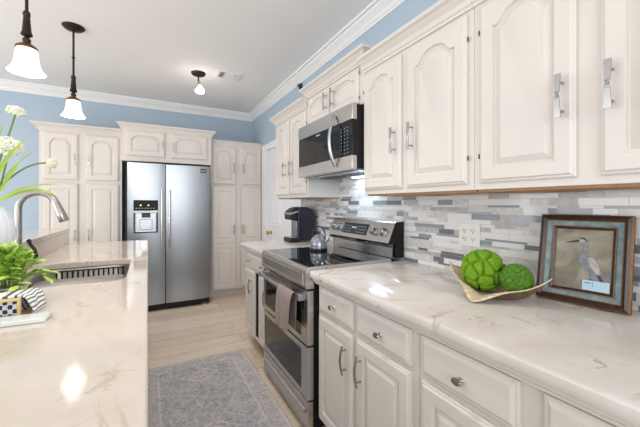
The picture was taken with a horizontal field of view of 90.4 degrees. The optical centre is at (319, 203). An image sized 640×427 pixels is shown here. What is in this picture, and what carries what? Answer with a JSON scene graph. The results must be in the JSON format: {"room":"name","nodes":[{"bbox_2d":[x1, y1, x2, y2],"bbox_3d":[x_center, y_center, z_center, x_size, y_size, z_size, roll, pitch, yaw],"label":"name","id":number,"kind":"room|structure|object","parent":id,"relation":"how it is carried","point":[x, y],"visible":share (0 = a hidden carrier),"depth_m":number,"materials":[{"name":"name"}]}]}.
{"room":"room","nodes":[
{"label":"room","id":0,"kind":"room"},
{"bbox_2d":[0,90,252,240],"bbox_3d":[-3.546,-0.070,3.812,5.790,2.700,0.120,0,0,-28],"label":"wall","id":1,"kind":"structure","parent":0,"point":[43,108],"depth_m":3.87,"materials":[{"name":"blue paint"}]},
{"bbox_2d":[116,121,215,166],"bbox_3d":[-2.011,-0.738,4.210,1.112,0.446,0.635,0,0,-28],"label":"upper cabinet","id":2,"kind":"object","parent":1,"relation":"attached to","point":[141,143],"visible":1,"depth_m":3.95,"materials":[{"name":"paint"}]},
{"bbox_2d":[0,0,372,112],"bbox_3d":[-1.343,-1.470,0.581,4.990,0.100,7.900,0,0,-28],"label":"ceiling","id":3,"kind":"structure","parent":0,"point":[146,49],"depth_m":2.80,"materials":[{"name":"paint"}]},
{"bbox_2d":[6,0,45,78],"bbox_3d":[-1.567,-1.060,1.699,0.160,0.719,0.160,0,0,-28],"label":"pendant light","id":4,"kind":"object","parent":3,"relation":"hanging from","point":[25,62],"visible":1,"depth_m":1.68,"materials":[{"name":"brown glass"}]},
{"bbox_2d":[20,10,32,43],"bbox_3d":[-1.567,-0.941,1.699,0.050,0.178,0.050,0,0,-28],"label":"socket","id":5,"kind":"object","parent":4,"relation":"attached to","point":[26,31],"depth_m":1.69,"materials":[{"name":"brown metal"}]},
{"bbox_2d":[61,21,85,118],"bbox_3d":[-1.975,-1.060,2.547,0.160,0.719,0.160,0,0,-28],"label":"pendant light","id":6,"kind":"object","parent":3,"relation":"hanging from","point":[73,110],"visible":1,"depth_m":2.53,"materials":[{"name":"white glass"}]},
{"bbox_2d":[70,75,76,96],"bbox_3d":[-1.975,-0.941,2.547,0.050,0.178,0.050,0,0,-28],"label":"socket","id":7,"kind":"object","parent":6,"relation":"attached to","point":[73,89],"depth_m":2.53,"materials":[{"name":"brown metal"}]},
{"bbox_2d":[191,70,205,93],"bbox_3d":[-1.318,-1.309,3.448,0.152,0.222,0.152,0,0,-28],"label":"ceiling spotlight","id":8,"kind":"object","parent":3,"relation":"attached to","point":[196,73],"visible":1,"depth_m":3.42,"materials":[{"name":"white glass"}]},
{"bbox_2d":[215,70,241,80],"bbox_3d":[-1.008,-1.415,3.514,0.250,0.010,0.200,0,0,-28],"label":"ceiling vent","id":9,"kind":"object","parent":3,"relation":"in","point":[221,74],"visible":1,"depth_m":3.50,"materials":[{"name":"white metal"}]},
{"bbox_2d":[148,293,325,426],"bbox_3d":[-1.695,1.330,0.391,5.790,0.100,7.900,0,0,-28],"label":"floor","id":10,"kind":"structure","parent":0,"point":[177,334],"depth_m":3.10,"materials":[{"name":"brown wood"}]},
{"bbox_2d":[29,120,124,242],"bbox_3d":[-2.840,0.197,3.805,0.828,2.166,0.560,0,0,-28],"label":"pantry cabinet","id":11,"kind":"object","parent":10,"relation":"on","point":[89,174],"visible":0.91,"depth_m":3.63,"materials":[{"name":"paint"}]},
{"bbox_2d":[127,162,209,309],"bbox_3d":[-1.955,0.400,4.130,0.910,1.760,0.774,0,0,-28],"label":"refrigerator","id":12,"kind":"object","parent":10,"relation":"on","point":[168,206],"visible":0.96,"depth_m":3.88,"materials":[{"name":"silver metal"}]},
{"bbox_2d":[148,349,293,426],"bbox_3d":[-0.503,1.275,1.644,0.790,0.008,2.200,0,0,-28],"label":"rug","id":13,"kind":"object","parent":10,"relation":"on","point":[226,389],"visible":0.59,"depth_m":2.11,"materials":[{"name":"grey fabric"}]},
{"bbox_2d":[209,139,262,297],"bbox_3d":[-1.264,0.204,4.660,0.726,2.151,0.555,0,0,-28],"label":"pantry cabinet","id":14,"kind":"object","parent":10,"relation":"on","point":[236,167],"visible":0.93,"depth_m":4.42,"materials":[{"name":"paint"}]},
{"bbox_2d":[245,251,264,348],"bbox_3d":[-0.282,0.845,2.875,0.696,0.870,0.675,0,0,-28],"label":"base cabinet","id":15,"kind":"object","parent":10,"relation":"on","point":[254,284],"visible":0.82,"depth_m":2.78,"materials":[{"name":"paint"}]},
{"bbox_2d":[240,240,338,257],"bbox_3d":[-0.288,0.402,2.882,0.686,0.074,0.707,0,0,-28],"label":"countertop","id":16,"kind":"structure","parent":15,"relation":"on","point":[257,247],"depth_m":2.80,"materials":[{"name":"white stone"}]},
{"bbox_2d":[283,207,314,242],"bbox_3d":[-0.202,0.196,3.106,0.266,0.338,0.190,0,0,-28],"label":"coffee maker","id":17,"kind":"object","parent":16,"relation":"on","point":[302,219],"visible":0.93,"depth_m":3.04,"materials":[{"name":"black plastic"}]},
{"bbox_2d":[284,237,299,242],"bbox_3d":[-0.274,0.342,3.073,0.104,0.045,0.164,0,0,-28],"label":"drip tray","id":18,"kind":"object","parent":17,"relation":"on","point":[288,239],"depth_m":3.01,"materials":[{"name":"black plastic"}]},
{"bbox_2d":[259,217,403,426],"bbox_3d":[0.031,0.697,2.214,0.750,1.167,0.761,0,0,-28],"label":"range","id":19,"kind":"object","parent":10,"relation":"on","point":[291,358],"visible":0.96,"depth_m":2.02,"materials":[{"name":"silver metal"}]},
{"bbox_2d":[275,284,296,331],"bbox_3d":[-0.208,0.615,1.871,0.064,0.245,0.215,0,0,-28],"label":"dish towel","id":20,"kind":"object","parent":19,"relation":"hanging from","point":[285,304],"visible":0.98,"depth_m":1.84,"materials":[{"name":"beige fabric"}]},
{"bbox_2d":[310,226,329,250],"bbox_3d":[-0.010,0.255,2.393,0.132,0.185,0.132,0,0,-22],"label":"kettle","id":21,"kind":"object","parent":19,"relation":"on","point":[318,242],"visible":1,"depth_m":2.35,"materials":[{"name":"grey metal"}]},
{"bbox_2d":[267,245,390,270],"bbox_3d":[0.020,0.360,2.208,0.576,0.028,0.755,0,0,-28],"label":"cooktop","id":22,"kind":"object","parent":19,"relation":"in","point":[334,257],"depth_m":2.07,"materials":[{"name":"black glass"}]},
{"bbox_2d":[319,285,419,426],"bbox_3d":[0.425,0.844,1.569,0.696,0.873,0.735,0,0,-28],"label":"base cabinet","id":23,"kind":"object","parent":10,"relation":"on","point":[369,361],"visible":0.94,"depth_m":1.36,"materials":[{"name":"paint"}]},
{"bbox_2d":[310,260,639,426],"bbox_3d":[0.626,0.402,1.192,0.686,0.074,1.602,0,0,-28],"label":"countertop","id":24,"kind":"structure","parent":23,"relation":"on","point":[587,358],"depth_m":0.93,"materials":[{"name":"white stone"}]},
{"bbox_2d":[449,261,552,301],"bbox_3d":[0.692,0.309,1.264,0.259,0.105,0.303,0,0,6],"label":"decorative bowl","id":25,"kind":"object","parent":24,"relation":"on","point":[474,295],"visible":0.69,"depth_m":1.19,"materials":[{"name":"beige ceramic"}]},
{"bbox_2d":[461,249,505,290],"bbox_3d":[0.670,0.270,1.308,0.168,0.168,0.169,0,0,-28],"label":"moss ball","id":26,"kind":"object","parent":25,"relation":"in","point":[481,269],"visible":0.94,"depth_m":1.26,"materials":[{"name":"green plant"}]},
{"bbox_2d":[499,263,534,291],"bbox_3d":[0.735,0.280,1.190,0.113,0.114,0.114,0,0,-13],"label":"moss ball","id":27,"kind":"object","parent":25,"relation":"in","point":[513,277],"visible":0.95,"depth_m":1.15,"materials":[{"name":"green plant"}]},
{"bbox_2d":[535,214,636,314],"bbox_3d":[0.957,0.202,1.162,0.094,0.322,0.272,0,0,-36],"label":"picture frame","id":28,"kind":"object","parent":24,"relation":"on","point":[589,259],"visible":1,"depth_m":1.15,"materials":[{"name":"brown wood"}]},
{"bbox_2d":[420,333,617,426],"bbox_3d":[0.781,0.844,0.909,0.696,0.873,0.760,0,0,-28],"label":"base cabinet","id":29,"kind":"object","parent":10,"relation":"on","point":[457,389],"visible":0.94,"depth_m":0.89,"materials":[{"name":"paint"}]},
{"bbox_3d":[-1.183,0.770,1.304,0.760,1.020,3.980,0,0,-28],"label":"kitchen island","id":30,"kind":"object","parent":10,"relation":"on","visible":0},
{"bbox_2d":[0,240,147,426],"bbox_3d":[-1.099,0.385,1.338,0.660,0.040,4.000,0,0,-28],"label":"island countertop","id":31,"kind":"structure","parent":30,"relation":"on","point":[86,365],"depth_m":0.79,"materials":[{"name":"stone"}]},
{"bbox_2d":[0,205,16,284],"bbox_3d":[-1.321,0.172,1.241,0.199,0.385,0.199,0,0,-28],"label":"vase","id":32,"kind":"object","parent":31,"relation":"on","point":[8,232],"visible":0.42,"depth_m":1.25,"materials":[{"name":"white ceramic"}]},
{"bbox_2d":[0,136,24,191],"bbox_3d":[-1.237,-0.110,1.249,0.160,0.314,0.109,0,0,-28],"label":"flower","id":33,"kind":"object","parent":32,"relation":"in","point":[10,149],"visible":1,"depth_m":1.24,"materials":[{"name":"white plant"}]},
{"bbox_2d":[0,105,36,179],"bbox_3d":[-1.254,-0.177,1.276,0.189,0.447,0.067,0,0,-28],"label":"flower","id":34,"kind":"object","parent":32,"relation":"in","point":[14,110],"visible":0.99,"depth_m":1.28,"materials":[{"name":"white plant"}]},
{"bbox_2d":[0,158,58,201],"bbox_3d":[-1.192,-0.074,1.253,0.271,0.244,0.139,0,0,-34],"label":"flower","id":35,"kind":"object","parent":32,"relation":"in","point":[50,163],"visible":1,"depth_m":1.31,"materials":[{"name":"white plant"}]},
{"bbox_2d":[0,290,31,316],"bbox_3d":[-1.077,0.334,1.043,0.190,0.062,0.142,0,0,-25],"label":"napkin holder","id":36,"kind":"object","parent":31,"relation":"on","point":[18,300],"visible":0.36,"depth_m":1.02,"materials":[{"name":"brown wood"}]},
{"bbox_2d":[0,297,29,316],"bbox_3d":[-1.077,0.332,1.043,0.170,0.052,0.112,0,0,-25],"label":"napkins","id":37,"kind":"object","parent":36,"relation":"in","point":[6,308],"visible":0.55,"depth_m":1.02,"materials":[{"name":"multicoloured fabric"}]},
{"bbox_2d":[0,288,46,312],"bbox_3d":[-1.019,0.329,1.071,0.133,0.066,0.114,0,0,-25],"label":"striped towel","id":38,"kind":"object","parent":37,"relation":"on","point":[35,297],"visible":0.99,"depth_m":1.07,"materials":[{"name":"fabric"}]},
{"bbox_2d":[0,311,51,327],"bbox_3d":[-1.086,0.357,0.903,0.500,0.014,0.066,0,0,-26],"label":"tray","id":39,"kind":"object","parent":31,"relation":"on","point":[24,319],"visible":1,"depth_m":0.97,"materials":[{"name":"white ceramic"}]},
{"bbox_2d":[0,241,58,291],"bbox_3d":[-1.115,0.253,1.152,0.222,0.223,0.265,0,0,44],"label":"potted plant","id":40,"kind":"object","parent":31,"relation":"on","point":[13,259],"visible":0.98,"depth_m":1.17,"materials":[{"name":"green plant"}]},
{"bbox_2d":[14,191,68,269],"bbox_3d":[-1.496,0.145,1.704,0.252,0.440,0.060,0,0,-20],"label":"faucet","id":41,"kind":"object","parent":31,"relation":"on","point":[60,212],"visible":0.62,"depth_m":1.68,"materials":[{"name":"silver metal"}]},
{"bbox_2d":[22,228,68,263],"bbox_3d":[-1.546,0.295,1.108,0.375,0.140,4.020,0,0,-28],"label":"raised bar","id":42,"kind":"object","parent":31,"relation":"on","point":[45,241],"visible":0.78,"depth_m":2.42,"materials":[{"name":"stone"}]},
{"bbox_2d":[28,264,129,287],"bbox_3d":[-1.306,0.498,1.738,0.483,0.184,0.736,0,0,-28],"label":"sink","id":43,"kind":"object","parent":31,"relation":"in","point":[39,281],"visible":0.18,"depth_m":1.83,"materials":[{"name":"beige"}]},
{"bbox_2d":[53,266,124,279],"bbox_3d":[-1.355,0.498,1.843,0.370,0.183,0.359,0,0,-28],"label":"rack","id":44,"kind":"object","parent":43,"relation":"in","point":[118,267],"visible":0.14,"depth_m":1.99,"materials":[{"name":"brown metal"}]},
{"bbox_2d":[253,0,639,311],"bbox_3d":[0.823,-0.070,1.684,0.129,2.700,7.780,0,0,-28],"label":"wall","id":45,"kind":"structure","parent":0,"point":[510,223],"depth_m":1.76,"materials":[{"name":"grey tile"}]},
{"bbox_2d":[0,0,406,121],"bbox_3d":[-1.719,-1.367,0.309,5.670,0.105,7.780,0,0,-28],"label":"trim","id":46,"kind":"structure","parent":45,"relation":"attached to","point":[377,10],"depth_m":3.74,"materials":[{"name":"white paint"}]},
{"bbox_2d":[266,148,297,240],"bbox_3d":[-0.487,0.264,3.983,0.106,2.022,1.062,0,0,-28],"label":"door","id":47,"kind":"structure","parent":45,"relation":"in","point":[279,227],"depth_m":4.20,"materials":[{"name":"white paint"}]},
{"bbox_2d":[262,139,301,240],"bbox_3d":[-0.474,0.223,4.050,0.120,2.115,1.345,0,0,-28],"label":"trim","id":48,"kind":"structure","parent":45,"relation":"attached to","point":[271,145],"depth_m":4.46,"materials":[{"name":"white paint"}]},
{"bbox_2d":[269,97,339,198],"bbox_3d":[-0.174,-0.461,3.019,0.370,0.823,0.787,0,0,-28],"label":"upper cabinet","id":49,"kind":"object","parent":45,"relation":"attached to","point":[293,117],"visible":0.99,"depth_m":2.84,"materials":[{"name":"paint"}]},
{"bbox_2d":[298,43,372,123],"bbox_3d":[0.197,-0.777,2.333,0.370,0.326,0.892,0,0,-28],"label":"upper cabinet","id":50,"kind":"object","parent":45,"relation":"attached to","point":[341,84],"visible":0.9,"depth_m":2.17,"materials":[{"name":"paint"}]},
{"bbox_2d":[298,102,363,179],"bbox_3d":[0.154,-0.403,2.305,0.454,0.405,0.768,0,0,-28],"label":"microwave","id":51,"kind":"object","parent":50,"relation":"attached to","point":[331,147],"visible":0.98,"depth_m":2.07,"materials":[{"name":"silver metal"}]},
{"bbox_2d":[356,0,502,195],"bbox_3d":[0.556,-0.461,1.669,0.370,0.823,0.742,0,0,-28],"label":"upper cabinet","id":52,"kind":"object","parent":45,"relation":"attached to","point":[419,91],"visible":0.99,"depth_m":1.50,"materials":[{"name":"paint"}]},
{"bbox_2d":[459,223,479,247],"bbox_3d":[0.769,0.159,1.640,0.008,0.118,0.122,0,0,-28],"label":"outlet plate","id":53,"kind":"object","parent":45,"relation":"attached to","point":[469,234],"visible":1,"depth_m":1.64,"materials":[{"name":"white plastic"}]},
{"bbox_2d":[462,227,466,241],"bbox_3d":[0.755,0.159,1.661,0.003,0.075,0.033,0,0,-28],"label":"receptacle","id":54,"kind":"object","parent":53,"relation":"attached to","point":[464,229],"depth_m":1.66,"materials":[{"name":"white plastic"}]},
{"bbox_2d":[470,228,475,242],"bbox_3d":[0.779,0.159,1.617,0.003,0.075,0.033,0,0,-28],"label":"receptacle","id":55,"kind":"object","parent":53,"relation":"attached to","point":[472,230],"depth_m":1.62,"materials":[{"name":"white plastic"}]},
{"bbox_2d":[304,177,639,311],"bbox_3d":[0.706,0.043,1.775,0.009,0.645,3.650,0,0,-28],"label":"backsplash","id":56,"kind":"structure","parent":45,"relation":"attached to","point":[510,223],"depth_m":1.62,"materials":[{"name":"white tile"}]},
{"bbox_2d":[471,0,639,192],"bbox_3d":[0.933,-0.461,0.972,0.370,0.823,0.842,0,0,-28],"label":"upper cabinet","id":57,"kind":"object","parent":45,"relation":"attached to","point":[557,82],"visible":1,"depth_m":1.01,"materials":[{"name":"paint"}]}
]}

